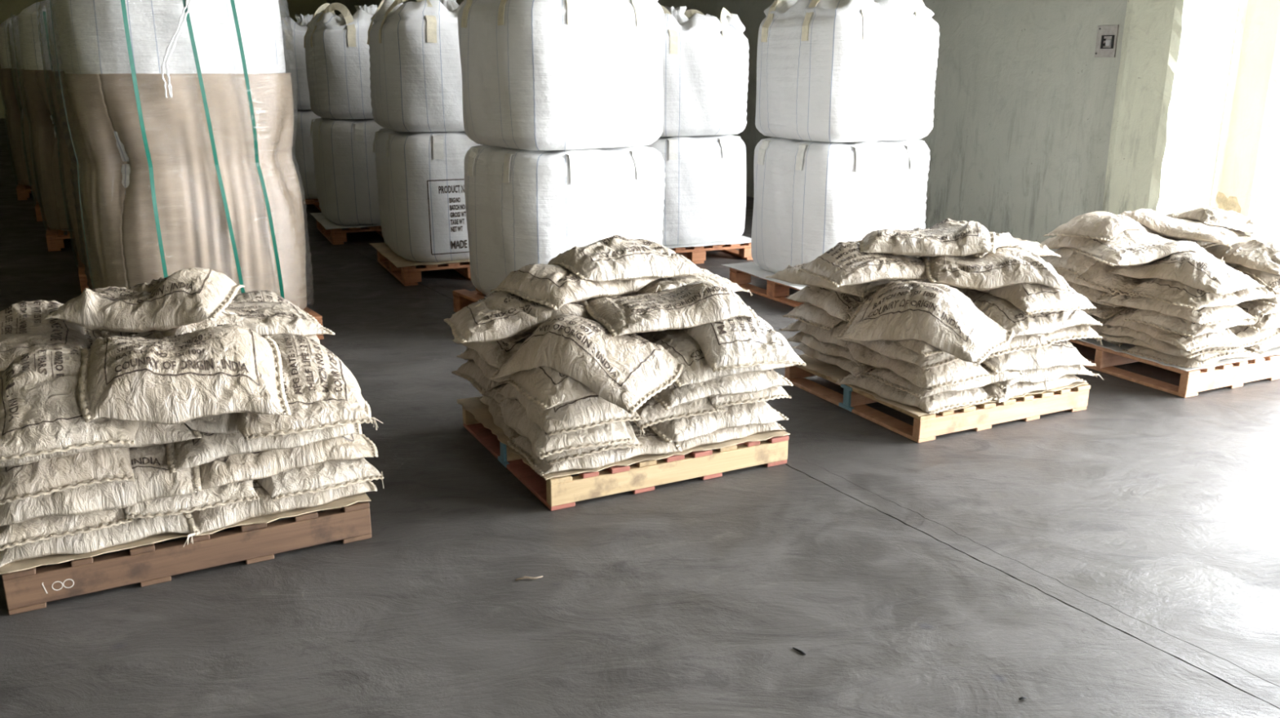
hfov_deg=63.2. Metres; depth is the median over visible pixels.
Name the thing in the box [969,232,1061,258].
woven sack
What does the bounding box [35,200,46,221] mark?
pallet
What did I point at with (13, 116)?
stack
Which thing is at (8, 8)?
wall
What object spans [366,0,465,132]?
bag
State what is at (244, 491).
woven sack
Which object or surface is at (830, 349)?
woven sack
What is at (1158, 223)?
woven sack
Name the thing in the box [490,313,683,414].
woven sack
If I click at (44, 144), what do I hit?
bag
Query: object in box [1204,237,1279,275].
woven sack
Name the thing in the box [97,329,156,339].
woven sack
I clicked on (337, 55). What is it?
bag
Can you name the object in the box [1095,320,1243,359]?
woven sack
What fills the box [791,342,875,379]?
woven sack
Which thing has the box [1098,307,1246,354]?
woven sack
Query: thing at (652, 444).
woven sack
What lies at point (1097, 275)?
woven sack
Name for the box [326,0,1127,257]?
wall
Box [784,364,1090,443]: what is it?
wooden pallet
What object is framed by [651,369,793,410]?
woven sack
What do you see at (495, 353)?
woven sack
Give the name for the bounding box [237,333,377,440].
woven sack
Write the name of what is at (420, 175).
bag
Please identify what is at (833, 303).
woven sack
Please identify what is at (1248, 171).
wall
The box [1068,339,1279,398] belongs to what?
wooden pallet
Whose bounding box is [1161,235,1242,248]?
woven sack
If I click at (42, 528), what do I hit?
woven sack
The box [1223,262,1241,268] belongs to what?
woven sack
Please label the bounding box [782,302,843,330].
woven sack
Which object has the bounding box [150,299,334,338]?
woven sack
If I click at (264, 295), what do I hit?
woven sack
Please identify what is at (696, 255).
pallet
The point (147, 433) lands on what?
woven sack
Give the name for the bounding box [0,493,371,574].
sheet
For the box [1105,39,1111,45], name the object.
switch
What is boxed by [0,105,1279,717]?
floor
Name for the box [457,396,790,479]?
sheet
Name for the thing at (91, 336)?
woven sack
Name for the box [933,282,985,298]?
woven sack
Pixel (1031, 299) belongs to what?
woven sack
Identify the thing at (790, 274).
woven sack
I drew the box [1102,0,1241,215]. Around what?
pillar
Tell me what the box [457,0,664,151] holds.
bag
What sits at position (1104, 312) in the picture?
woven sack
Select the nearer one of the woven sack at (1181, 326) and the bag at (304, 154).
the woven sack at (1181, 326)
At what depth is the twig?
3.35 m
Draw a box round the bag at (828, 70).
[755,0,939,142]
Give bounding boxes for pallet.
[1,501,371,615]
[16,182,34,200]
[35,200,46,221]
[45,224,74,251]
[77,252,91,293]
[302,199,321,212]
[302,306,324,339]
[315,219,382,244]
[377,250,471,286]
[453,288,484,312]
[462,405,789,511]
[671,242,752,264]
[729,267,804,307]
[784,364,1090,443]
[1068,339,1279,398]
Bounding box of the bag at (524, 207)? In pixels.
[464,144,665,295]
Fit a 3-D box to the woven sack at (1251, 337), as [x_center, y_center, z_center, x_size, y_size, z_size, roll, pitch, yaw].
[3.064,-0.228,5.578,0.412,0.153,0.644,-8,18,-25]
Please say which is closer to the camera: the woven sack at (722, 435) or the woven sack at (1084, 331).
the woven sack at (722, 435)
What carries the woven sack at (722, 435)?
on the sheet at (473, 406)
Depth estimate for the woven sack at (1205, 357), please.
5.26 m
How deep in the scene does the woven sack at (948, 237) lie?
4.95 m
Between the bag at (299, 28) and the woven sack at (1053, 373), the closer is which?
the woven sack at (1053, 373)
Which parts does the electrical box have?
box frame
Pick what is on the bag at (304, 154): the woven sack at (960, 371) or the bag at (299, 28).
the bag at (299, 28)
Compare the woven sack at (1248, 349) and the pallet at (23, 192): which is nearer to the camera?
the woven sack at (1248, 349)
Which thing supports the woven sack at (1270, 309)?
on the woven sack at (1271, 321)
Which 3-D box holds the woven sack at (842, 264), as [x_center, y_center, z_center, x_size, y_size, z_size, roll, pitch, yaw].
[1.134,-0.477,5.012,0.651,0.157,0.411,-5,17,-17]
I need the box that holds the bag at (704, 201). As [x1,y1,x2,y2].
[645,134,746,245]
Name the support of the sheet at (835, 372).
on the wooden pallet at (980, 417)
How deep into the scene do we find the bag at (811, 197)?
6.96 m
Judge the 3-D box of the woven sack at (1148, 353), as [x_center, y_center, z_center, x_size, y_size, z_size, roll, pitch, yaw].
[2.900,-0.073,5.439,0.643,0.084,0.414,-8,18,-25]
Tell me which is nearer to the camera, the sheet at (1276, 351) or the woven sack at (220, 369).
the woven sack at (220, 369)
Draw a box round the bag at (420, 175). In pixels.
[372,128,482,262]
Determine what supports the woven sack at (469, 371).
on the woven sack at (498, 397)
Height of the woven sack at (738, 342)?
0.222 m
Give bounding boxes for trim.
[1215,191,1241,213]
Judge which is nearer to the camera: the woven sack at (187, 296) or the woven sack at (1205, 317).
the woven sack at (187, 296)
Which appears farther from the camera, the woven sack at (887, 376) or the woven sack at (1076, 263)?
the woven sack at (1076, 263)
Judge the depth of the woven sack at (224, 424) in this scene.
3.29 m
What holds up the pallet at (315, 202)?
on the floor
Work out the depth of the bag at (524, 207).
6.19 m
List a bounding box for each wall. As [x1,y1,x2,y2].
[0,0,326,118]
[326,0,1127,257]
[1212,0,1279,242]
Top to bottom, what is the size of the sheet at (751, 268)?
0.010 m
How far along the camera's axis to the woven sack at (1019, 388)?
4.79 m
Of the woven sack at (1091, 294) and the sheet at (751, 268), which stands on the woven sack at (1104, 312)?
the woven sack at (1091, 294)
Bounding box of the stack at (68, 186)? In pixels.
[36,0,86,269]
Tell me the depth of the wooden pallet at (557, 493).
4.10 m
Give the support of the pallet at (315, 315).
on the floor
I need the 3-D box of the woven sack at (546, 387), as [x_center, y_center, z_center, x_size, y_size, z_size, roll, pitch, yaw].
[-0.164,0.012,4.015,0.665,0.182,0.413,-10,19,-31]
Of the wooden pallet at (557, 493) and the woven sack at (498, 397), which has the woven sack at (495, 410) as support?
the woven sack at (498, 397)
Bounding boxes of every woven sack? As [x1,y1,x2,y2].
[0,299,90,373]
[0,328,102,377]
[0,347,138,461]
[0,422,201,466]
[0,444,201,526]
[0,448,146,505]
[0,507,133,551]
[0,513,191,567]
[44,267,244,333]
[77,324,291,424]
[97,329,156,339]
[123,480,259,519]
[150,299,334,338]
[165,422,361,474]
[182,398,382,434]
[183,480,377,546]
[199,433,377,489]
[232,289,319,343]
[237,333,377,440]
[257,457,383,502]
[444,289,600,343]
[451,360,504,396]
[452,314,536,345]
[452,335,530,377]
[456,347,516,382]
[471,382,507,402]
[477,395,519,439]
[490,263,659,311]
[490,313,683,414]
[490,383,644,436]
[496,397,634,459]
[499,413,644,465]
[503,365,674,410]
[506,420,681,476]
[547,235,707,282]
[581,280,758,337]
[588,294,628,301]
[628,268,752,296]
[633,396,726,436]
[635,331,657,339]
[647,328,804,387]
[648,400,788,444]
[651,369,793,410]
[663,422,785,454]
[683,315,806,373]
[708,386,791,415]
[765,262,904,301]
[778,320,848,348]
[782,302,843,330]
[785,285,876,322]
[786,331,866,366]
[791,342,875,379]
[798,241,927,288]
[835,280,1013,364]
[835,367,997,414]
[836,338,958,370]
[844,301,944,356]
[844,341,994,391]
[856,217,995,256]
[862,362,1026,399]
[906,279,932,283]
[911,245,1071,292]
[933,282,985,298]
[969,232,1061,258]
[970,292,1102,337]
[976,283,1096,318]
[981,374,1086,403]
[982,340,1095,377]
[986,333,1053,359]
[993,364,1103,389]
[1040,235,1091,248]
[1040,324,1102,349]
[1041,247,1097,276]
[1043,211,1164,241]
[1053,268,1118,295]
[1066,280,1121,307]
[1072,230,1225,266]
[1073,260,1150,297]
[1080,300,1128,319]
[1089,315,1110,346]
[1095,292,1257,327]
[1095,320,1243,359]
[1096,330,1250,363]
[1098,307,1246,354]
[1102,339,1124,347]
[1107,251,1265,296]
[1119,208,1252,251]
[1121,346,1266,368]
[1122,301,1268,337]
[1128,269,1279,313]
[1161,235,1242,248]
[1165,206,1279,237]
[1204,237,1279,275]
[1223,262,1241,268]
[1228,325,1279,348]
[1233,266,1279,306]
[1244,312,1279,331]
[1244,346,1279,352]
[1246,334,1279,357]
[1257,305,1279,321]
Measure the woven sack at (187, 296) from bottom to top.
0.206 m
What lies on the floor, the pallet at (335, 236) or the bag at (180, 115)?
the pallet at (335, 236)
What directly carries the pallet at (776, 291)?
on the floor
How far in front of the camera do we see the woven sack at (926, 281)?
5.23 m
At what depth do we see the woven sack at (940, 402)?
4.67 m
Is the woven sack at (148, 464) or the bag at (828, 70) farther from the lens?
the bag at (828, 70)
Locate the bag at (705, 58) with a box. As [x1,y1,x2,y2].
[660,4,749,137]
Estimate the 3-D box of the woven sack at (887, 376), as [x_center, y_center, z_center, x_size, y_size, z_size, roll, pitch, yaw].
[1.400,0.038,4.774,0.638,0.129,0.411,-8,18,-25]
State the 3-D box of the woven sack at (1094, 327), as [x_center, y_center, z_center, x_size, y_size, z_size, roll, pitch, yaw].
[2.528,-0.239,5.872,0.405,0.152,0.638,-6,17,-19]
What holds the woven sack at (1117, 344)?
on the sheet at (1276, 351)
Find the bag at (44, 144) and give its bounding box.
[11,0,73,231]
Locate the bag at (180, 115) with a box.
[44,0,314,311]
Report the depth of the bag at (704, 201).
8.52 m
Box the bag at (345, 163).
[310,117,383,226]
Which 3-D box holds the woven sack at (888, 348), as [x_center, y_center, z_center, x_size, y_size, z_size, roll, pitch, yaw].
[1.234,-0.116,4.758,0.408,0.150,0.622,-8,18,-25]
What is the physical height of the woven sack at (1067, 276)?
0.172 m
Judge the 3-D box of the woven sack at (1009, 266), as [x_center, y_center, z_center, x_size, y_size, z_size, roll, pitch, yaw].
[1.654,-0.439,4.931,0.684,0.164,0.416,2,16,9]
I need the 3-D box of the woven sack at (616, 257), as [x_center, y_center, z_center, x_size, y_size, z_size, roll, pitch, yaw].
[-0.078,-0.444,4.478,0.658,0.192,0.415,-9,18,-30]
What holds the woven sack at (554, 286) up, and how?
on the woven sack at (500, 315)
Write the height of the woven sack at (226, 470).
0.176 m
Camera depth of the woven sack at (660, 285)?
4.45 m
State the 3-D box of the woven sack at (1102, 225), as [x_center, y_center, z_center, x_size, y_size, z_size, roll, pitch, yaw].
[2.620,-0.754,5.803,0.607,0.155,0.415,-10,19,-32]
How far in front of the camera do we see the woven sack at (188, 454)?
3.33 m
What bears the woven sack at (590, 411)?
on the woven sack at (543, 445)
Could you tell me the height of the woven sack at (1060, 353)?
0.191 m
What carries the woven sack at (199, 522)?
on the sheet at (22, 565)
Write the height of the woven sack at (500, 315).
0.164 m
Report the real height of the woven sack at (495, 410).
0.090 m
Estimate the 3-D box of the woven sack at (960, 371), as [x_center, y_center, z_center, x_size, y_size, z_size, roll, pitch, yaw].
[1.270,-0.040,4.773,0.396,0.176,0.633,-8,18,-25]
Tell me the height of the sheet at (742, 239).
0.010 m
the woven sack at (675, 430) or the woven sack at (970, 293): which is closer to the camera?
the woven sack at (675, 430)
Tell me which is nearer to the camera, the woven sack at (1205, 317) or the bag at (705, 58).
the woven sack at (1205, 317)
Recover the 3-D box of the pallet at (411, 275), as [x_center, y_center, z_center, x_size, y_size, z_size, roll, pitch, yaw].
[-1.481,-0.812,8.456,1.100,0.145,1.100,-7,17,-23]
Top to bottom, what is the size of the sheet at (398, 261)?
0.010 m
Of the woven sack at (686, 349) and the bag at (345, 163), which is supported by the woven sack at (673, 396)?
the woven sack at (686, 349)
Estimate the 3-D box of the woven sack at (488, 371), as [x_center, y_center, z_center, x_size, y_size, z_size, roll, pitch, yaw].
[-0.523,-0.032,4.513,0.402,0.177,0.663,-8,18,-26]
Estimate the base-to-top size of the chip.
0.008 m
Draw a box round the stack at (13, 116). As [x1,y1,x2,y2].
[0,15,32,186]
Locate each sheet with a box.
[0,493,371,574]
[310,213,380,230]
[368,242,470,267]
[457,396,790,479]
[664,235,751,248]
[720,262,807,289]
[797,354,1088,416]
[1075,337,1279,371]
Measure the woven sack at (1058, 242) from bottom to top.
0.158 m
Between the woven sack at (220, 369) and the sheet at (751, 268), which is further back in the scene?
the sheet at (751, 268)
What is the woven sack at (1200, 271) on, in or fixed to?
on the woven sack at (1175, 293)
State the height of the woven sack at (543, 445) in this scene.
0.167 m
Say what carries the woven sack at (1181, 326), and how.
on the woven sack at (1225, 338)
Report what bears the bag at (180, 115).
on the pallet at (315, 315)
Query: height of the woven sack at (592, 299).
0.180 m
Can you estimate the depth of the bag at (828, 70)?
6.75 m
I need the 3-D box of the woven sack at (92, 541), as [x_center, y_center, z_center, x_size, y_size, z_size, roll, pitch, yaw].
[-1.767,0.497,3.379,0.642,0.121,0.420,-9,18,-28]
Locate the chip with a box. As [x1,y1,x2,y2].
[792,647,805,655]
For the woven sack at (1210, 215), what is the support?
on the woven sack at (1158, 223)
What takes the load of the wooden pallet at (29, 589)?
on the floor
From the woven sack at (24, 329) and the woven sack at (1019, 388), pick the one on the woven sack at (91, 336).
the woven sack at (24, 329)
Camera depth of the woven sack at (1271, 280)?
5.36 m
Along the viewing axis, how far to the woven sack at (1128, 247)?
5.39 m
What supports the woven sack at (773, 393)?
on the woven sack at (675, 430)
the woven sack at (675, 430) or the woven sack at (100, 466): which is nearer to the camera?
the woven sack at (100, 466)
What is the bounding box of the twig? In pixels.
[515,576,542,581]
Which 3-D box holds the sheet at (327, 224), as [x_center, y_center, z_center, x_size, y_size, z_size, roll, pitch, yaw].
[-2.554,-1.393,10.209,1.180,0.010,1.160,-7,17,-23]
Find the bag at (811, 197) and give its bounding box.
[751,137,929,273]
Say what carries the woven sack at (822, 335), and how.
on the woven sack at (830, 349)
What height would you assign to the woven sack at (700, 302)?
0.160 m
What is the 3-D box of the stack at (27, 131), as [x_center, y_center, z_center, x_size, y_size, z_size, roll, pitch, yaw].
[-6.131,-2.778,11.367,1.199,2.043,1.201,-8,18,-27]
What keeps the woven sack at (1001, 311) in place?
on the woven sack at (1084, 331)
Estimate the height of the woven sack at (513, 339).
0.178 m
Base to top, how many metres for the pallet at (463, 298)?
0.145 m
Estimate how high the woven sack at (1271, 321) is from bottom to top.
0.167 m
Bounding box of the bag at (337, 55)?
[303,2,377,119]
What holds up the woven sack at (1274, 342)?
on the woven sack at (1248, 349)
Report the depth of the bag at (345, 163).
9.50 m
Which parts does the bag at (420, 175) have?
printed panel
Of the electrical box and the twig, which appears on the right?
the electrical box
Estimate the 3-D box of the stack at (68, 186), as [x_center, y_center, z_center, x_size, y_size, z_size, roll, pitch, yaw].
[-3.792,-1.789,7.884,1.218,2.042,1.216,-8,18,-27]
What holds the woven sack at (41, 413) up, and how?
on the woven sack at (147, 433)
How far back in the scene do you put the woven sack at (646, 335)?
4.40 m
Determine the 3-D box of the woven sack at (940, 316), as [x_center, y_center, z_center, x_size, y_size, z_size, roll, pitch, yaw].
[1.276,-0.202,4.652,0.689,0.269,0.411,12,20,35]
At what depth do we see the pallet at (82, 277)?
7.49 m
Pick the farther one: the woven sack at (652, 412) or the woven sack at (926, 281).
the woven sack at (926, 281)
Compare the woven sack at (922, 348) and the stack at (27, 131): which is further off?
the stack at (27, 131)
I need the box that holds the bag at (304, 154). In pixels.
[291,110,320,199]
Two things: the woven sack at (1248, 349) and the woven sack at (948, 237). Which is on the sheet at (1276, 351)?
the woven sack at (1248, 349)
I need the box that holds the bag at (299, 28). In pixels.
[280,13,313,110]
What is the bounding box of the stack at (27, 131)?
[5,17,42,204]
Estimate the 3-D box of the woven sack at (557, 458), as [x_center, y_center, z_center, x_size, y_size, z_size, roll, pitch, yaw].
[-0.286,0.234,4.135,0.416,0.132,0.620,-8,18,-26]
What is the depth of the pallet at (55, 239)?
9.23 m
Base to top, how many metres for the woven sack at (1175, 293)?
0.159 m
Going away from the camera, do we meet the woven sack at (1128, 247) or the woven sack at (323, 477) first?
the woven sack at (323, 477)
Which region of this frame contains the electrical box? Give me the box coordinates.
[1094,24,1119,57]
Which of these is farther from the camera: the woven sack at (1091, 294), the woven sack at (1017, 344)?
the woven sack at (1091, 294)

